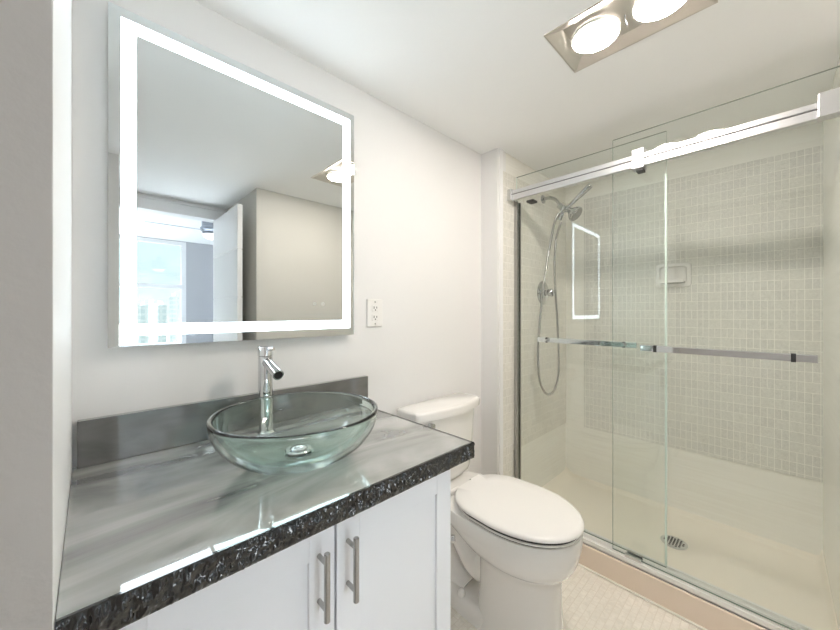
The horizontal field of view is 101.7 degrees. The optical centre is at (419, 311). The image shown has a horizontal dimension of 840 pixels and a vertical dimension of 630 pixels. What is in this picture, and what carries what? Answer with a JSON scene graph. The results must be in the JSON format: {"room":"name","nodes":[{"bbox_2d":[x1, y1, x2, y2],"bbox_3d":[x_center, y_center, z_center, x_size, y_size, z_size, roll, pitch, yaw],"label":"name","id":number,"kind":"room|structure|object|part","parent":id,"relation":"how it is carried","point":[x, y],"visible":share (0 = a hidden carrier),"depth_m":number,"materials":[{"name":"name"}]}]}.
{"room":"bathroom","nodes":[
{"label":"bathroom","id":0,"kind":"room"},
{"bbox_2d":[0,0,71,629],"bbox_3d":[-0.728,0.142,0.516,0.269,2.195,0.587,0,0,-44],"label":"wall","id":1,"kind":"structure","parent":0,"point":[18,38],"depth_m":0.38,"materials":[{"name":"grey paint"}]},
{"bbox_2d":[36,0,51,629],"bbox_3d":[-0.433,0.168,0.394,0.013,2.145,0.003,0,0,-44],"label":"trim","id":2,"kind":"structure","parent":1,"relation":"attached to","point":[43,7],"depth_m":0.39,"materials":[{"name":"grey paint"}]},
{"bbox_2d":[72,0,480,473],"bbox_3d":[-0.380,0.142,1.342,1.917,2.195,0.120,0,0,-44],"label":"wall","id":3,"kind":"structure","parent":0,"point":[417,188],"depth_m":1.32,"materials":[{"name":"white paint"}]},
{"bbox_2d":[77,376,367,468],"bbox_3d":[-0.519,0.317,1.109,0.837,0.112,0.020,0,0,-44],"label":"backsplash","id":4,"kind":"structure","parent":3,"relation":"attached to","point":[103,439],"depth_m":0.91,"materials":[{"name":"stone"}]},
{"bbox_2d":[108,1,353,347],"bbox_3d":[-0.523,-0.339,1.099,0.710,0.854,0.030,0,0,-44],"label":"led mirror","id":5,"kind":"object","parent":3,"relation":"attached to","point":[231,184],"visible":1,"depth_m":1.01,"materials":[{"name":"white mirror"}]},
{"bbox_2d":[367,299,381,326],"bbox_3d":[-0.190,0.004,1.436,0.080,0.116,0.009,0,0,-44],"label":"electrical outlet","id":6,"kind":"object","parent":3,"relation":"attached to","point":[374,306],"visible":1,"depth_m":1.43,"materials":[{"name":"white plastic"}]},
{"bbox_2d":[372,314,378,320],"bbox_3d":[-0.188,0.024,1.435,0.034,0.028,0.003,0,0,-44],"label":"socket","id":7,"kind":"object","parent":6,"relation":"attached to","point":[375,317],"depth_m":1.43,"materials":[{"name":"grey plastic"}]},
{"bbox_2d":[372,305,378,311],"bbox_3d":[-0.188,-0.015,1.435,0.034,0.028,0.003,0,0,-44],"label":"socket","id":8,"kind":"object","parent":6,"relation":"attached to","point":[375,308],"depth_m":1.43,"materials":[{"name":"grey plastic"}]},
{"bbox_2d":[451,535,455,542],"bbox_3d":[0.140,0.856,1.310,0.017,0.030,0.049,0,0,33],"label":"shutoff valve","id":9,"kind":"object","parent":3,"relation":"attached to","point":[453,538],"visible":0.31,"depth_m":1.29,"materials":[{"name":"silver metal"}]},
{"bbox_2d":[481,148,505,474],"bbox_3d":[0.378,0.142,1.997,0.083,2.195,0.230,0,0,-44],"label":"wall","id":10,"kind":"structure","parent":0,"point":[489,160],"depth_m":1.92,"materials":[{"name":"white paint"}]},
{"bbox_2d":[194,0,839,187],"bbox_3d":[0.748,-0.935,0.809,3.040,0.060,2.455,0,0,-44],"label":"ceiling","id":11,"kind":"structure","parent":0,"point":[485,75],"depth_m":1.26,"materials":[{"name":"white paint"}]},
{"bbox_2d":[544,0,717,72],"bbox_3d":[0.637,-0.909,1.058,0.249,0.026,0.410,0,0,-44],"label":"recessed light","id":12,"kind":"object","parent":11,"relation":"in","point":[606,28],"visible":1,"depth_m":1.09,"materials":[{"name":"grey metal"}]},
{"bbox_3d":[0.581,-0.909,1.133,0.131,0.026,0.131,0,0,-44],"label":"bulb","id":13,"kind":"part","parent":12,"relation":"part of","materials":[{"name":"white glass"}]},
{"bbox_3d":[0.707,-0.909,1.002,0.131,0.026,0.131,0,0,-44],"label":"bulb","id":14,"kind":"part","parent":12,"relation":"part of","materials":[{"name":"white glass"}]},
{"bbox_2d":[503,153,565,486],"bbox_3d":[0.727,0.142,2.330,0.958,2.195,0.236,0,0,-44],"label":"wall","id":15,"kind":"structure","parent":0,"point":[541,413],"depth_m":2.17,"materials":[{"name":"beige tile"}]},
{"bbox_2d":[499,148,502,474],"bbox_3d":[0.451,0.168,1.902,0.034,2.145,0.008,0,0,-44],"label":"trim","id":16,"kind":"structure","parent":15,"relation":"attached to","point":[500,150],"depth_m":1.89,"materials":[{"name":"white paint"}]},
{"bbox_2d":[537,281,553,304],"bbox_3d":[0.829,-0.125,2.217,0.156,0.156,0.068,0,0,-44],"label":"shower valve","id":17,"kind":"object","parent":15,"relation":"attached to","point":[547,292],"visible":0.9,"depth_m":2.20,"materials":[{"name":"silver metal"}]},
{"bbox_3d":[0.833,-0.125,2.213,0.052,0.052,0.056,0,0,-44],"label":"valve knob","id":18,"kind":"part","parent":17,"relation":"part of","materials":[{"name":"silver metal"}]},
{"bbox_2d":[537,183,592,395],"bbox_3d":[0.902,-0.116,2.146,0.309,1.300,0.226,0,0,22],"label":"shower","id":19,"kind":"object","parent":15,"relation":"attached to","point":[574,213],"visible":0.99,"depth_m":2.13,"materials":[{"name":"silver metal"}]},
{"bbox_3d":[0.850,-0.705,2.196,0.021,0.090,0.129,0,0,-44],"label":"shower arm","id":20,"kind":"part","parent":19,"relation":"part of","materials":[{"name":"silver metal"}]},
{"bbox_2d":[451,566,700,629],"bbox_3d":[0.391,1.265,0.534,2.145,0.050,2.355,0,0,-44],"label":"floor","id":21,"kind":"structure","parent":0,"point":[590,601],"depth_m":1.42,"materials":[{"name":"beige tile"}]},
{"bbox_2d":[119,469,450,629],"bbox_3d":[-0.349,0.830,0.880,0.720,0.820,0.587,0,0,-44],"label":"vanity cabinet","id":22,"kind":"object","parent":21,"relation":"on","point":[386,566],"visible":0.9,"depth_m":0.72,"materials":[{"name":"white paint"}]},
{"bbox_3d":[-0.307,0.782,0.579,0.354,0.716,0.019,0,0,-44],"label":"door","id":23,"kind":"part","parent":22,"relation":"part of","materials":[{"name":"white paint"}]},
{"bbox_2d":[55,410,474,629],"bbox_3d":[-0.335,0.397,0.901,0.830,0.046,0.576,0,0,-44],"label":"countertop","id":24,"kind":"structure","parent":22,"relation":"on","point":[145,533],"depth_m":0.64,"materials":[{"name":"grey stone"}]},
{"bbox_2d":[258,346,283,397],"bbox_3d":[-0.445,0.239,1.014,0.054,0.270,0.127,0,0,-44],"label":"faucet","id":25,"kind":"object","parent":24,"relation":"on","point":[268,370],"visible":0.67,"depth_m":1.02,"materials":[{"name":"silver metal"}]},
{"bbox_3d":[-0.432,0.166,1.003,0.032,0.058,0.095,0,0,-44],"label":"spout","id":26,"kind":"part","parent":25,"relation":"part of","materials":[{"name":"silver metal"}]},
{"bbox_2d":[206,391,377,474],"bbox_3d":[-0.306,0.309,0.863,0.396,0.129,0.396,0,0,-44],"label":"vessel sink","id":27,"kind":"object","parent":24,"relation":"on","point":[295,432],"visible":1,"depth_m":0.83,"materials":[{"name":"clear glass"}]},
{"bbox_3d":[-0.185,0.522,0.657,0.012,0.130,0.038,0,0,-44],"label":"handle","id":28,"kind":"part","parent":22,"relation":"part of","materials":[{"name":"silver metal"}]},
{"bbox_3d":[-0.138,0.522,0.702,0.012,0.130,0.038,0,0,-44],"label":"handle","id":29,"kind":"part","parent":22,"relation":"part of","materials":[{"name":"silver metal"}]},
{"bbox_3d":[-0.049,0.782,0.827,0.354,0.716,0.019,0,0,-44],"label":"door","id":30,"kind":"part","parent":22,"relation":"part of","materials":[{"name":"white paint"}]},
{"bbox_2d":[397,392,584,629],"bbox_3d":[0.298,0.835,1.406,0.446,0.827,0.703,0,0,-44],"label":"toilet","id":31,"kind":"object","parent":21,"relation":"on","point":[515,546],"visible":0.81,"depth_m":1.27,"materials":[{"name":"white ceramic"}]},
{"bbox_3d":[0.032,0.486,1.440,0.067,0.023,0.036,0,0,-44],"label":"flush lever","id":32,"kind":"part","parent":31,"relation":"part of","materials":[{"name":"silver metal"}]},
{"bbox_3d":[0.114,0.444,1.597,0.446,0.044,0.173,0,0,-44],"label":"tank lid","id":33,"kind":"part","parent":31,"relation":"part of","materials":[{"name":"white ceramic"}]},
{"bbox_3d":[0.109,0.619,1.602,0.406,0.308,0.145,0,0,-44],"label":"tank","id":34,"kind":"part","parent":31,"relation":"part of","materials":[{"name":"white ceramic"}]},
{"bbox_3d":[0.379,0.747,1.329,0.376,0.020,0.480,0,0,-44],"label":"seat lid","id":35,"kind":"part","parent":31,"relation":"part of","materials":[{"name":"white plastic"}]},
{"bbox_3d":[0.382,0.768,1.325,0.370,0.008,0.463,0,0,-44],"label":"seat","id":36,"kind":"part","parent":31,"relation":"part of","materials":[{"name":"white plastic"}]},
{"bbox_2d":[565,121,822,554],"bbox_3d":[1.569,0.142,2.056,0.126,2.195,1.340,0,0,-44],"label":"wall","id":37,"kind":"structure","parent":0,"point":[750,234],"depth_m":1.91,"materials":[{"name":"beige tile"}]},
{"bbox_2d":[656,262,690,287],"bbox_3d":[1.483,-0.217,2.012,0.060,0.141,0.172,0,0,-44],"label":"soap dish","id":38,"kind":"object","parent":37,"relation":"attached to","point":[678,274],"visible":1,"depth_m":2.02,"materials":[{"name":"white ceramic"}]},
{"bbox_2d":[659,278,684,283],"bbox_3d":[1.482,-0.181,2.010,0.056,0.022,0.116,0,0,-44],"label":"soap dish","id":39,"kind":"object","parent":38,"relation":"on","point":[661,280],"depth_m":2.00,"materials":[{"name":"white ceramic"}]},
{"bbox_2d":[823,56,839,629],"bbox_3d":[1.664,0.142,1.300,0.800,2.195,0.120,0,0,-44],"label":"wall","id":40,"kind":"structure","parent":0,"point":[831,127],"depth_m":1.38,"materials":[{"name":"beige tile"}]},
{"bbox_3d":[1.213,1.265,1.872,0.895,0.050,1.570,0,0,-44],"label":"floor","id":41,"kind":"structure","parent":0,"visible":0},
{"bbox_2d":[579,544,766,629],"bbox_3d":[0.970,1.185,1.556,0.107,0.110,1.212,0,0,-44],"label":"shower curb","id":42,"kind":"object","parent":41,"relation":"on","point":[699,611],"visible":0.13,"depth_m":1.43,"materials":[{"name":"beige stone"}]},
{"bbox_2d":[578,563,707,629],"bbox_3d":[0.929,1.236,1.515,0.010,0.009,1.210,0,0,-44],"label":"trim","id":43,"kind":"structure","parent":42,"relation":"attached to","point":[580,565],"depth_m":1.47,"materials":[{"name":"white"}]},
{"bbox_2d":[507,66,839,629],"bbox_3d":[0.965,0.164,1.551,0.143,1.932,1.212,0,0,-44],"label":"shower door frame","id":44,"kind":"structure","parent":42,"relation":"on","point":[827,106],"depth_m":1.44,"materials":[{"name":"white metal"}]},
{"bbox_3d":[0.820,0.163,1.748,0.008,1.901,0.724,0,0,-45],"label":"glass panel","id":45,"kind":"part","parent":44,"relation":"part of","materials":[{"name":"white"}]},
{"bbox_3d":[0.915,-0.663,1.543,0.016,0.054,1.150,0,0,-44],"label":"rail","id":46,"kind":"part","parent":44,"relation":"part of","materials":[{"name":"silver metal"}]},
{"bbox_3d":[1.138,0.152,1.355,0.008,1.908,0.681,0,0,-44],"label":"glass panel","id":47,"kind":"part","parent":44,"relation":"part of","materials":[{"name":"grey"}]},
{"bbox_2d":[543,467,837,629],"bbox_3d":[1.246,1.159,1.828,0.668,0.070,1.220,0,0,-44],"label":"shower pan","id":48,"kind":"object","parent":41,"relation":"on","point":[792,583],"visible":0.79,"depth_m":1.70,"materials":[{"name":"smooth cream acrylic"},{"name":"polished chrome"}]}
]}

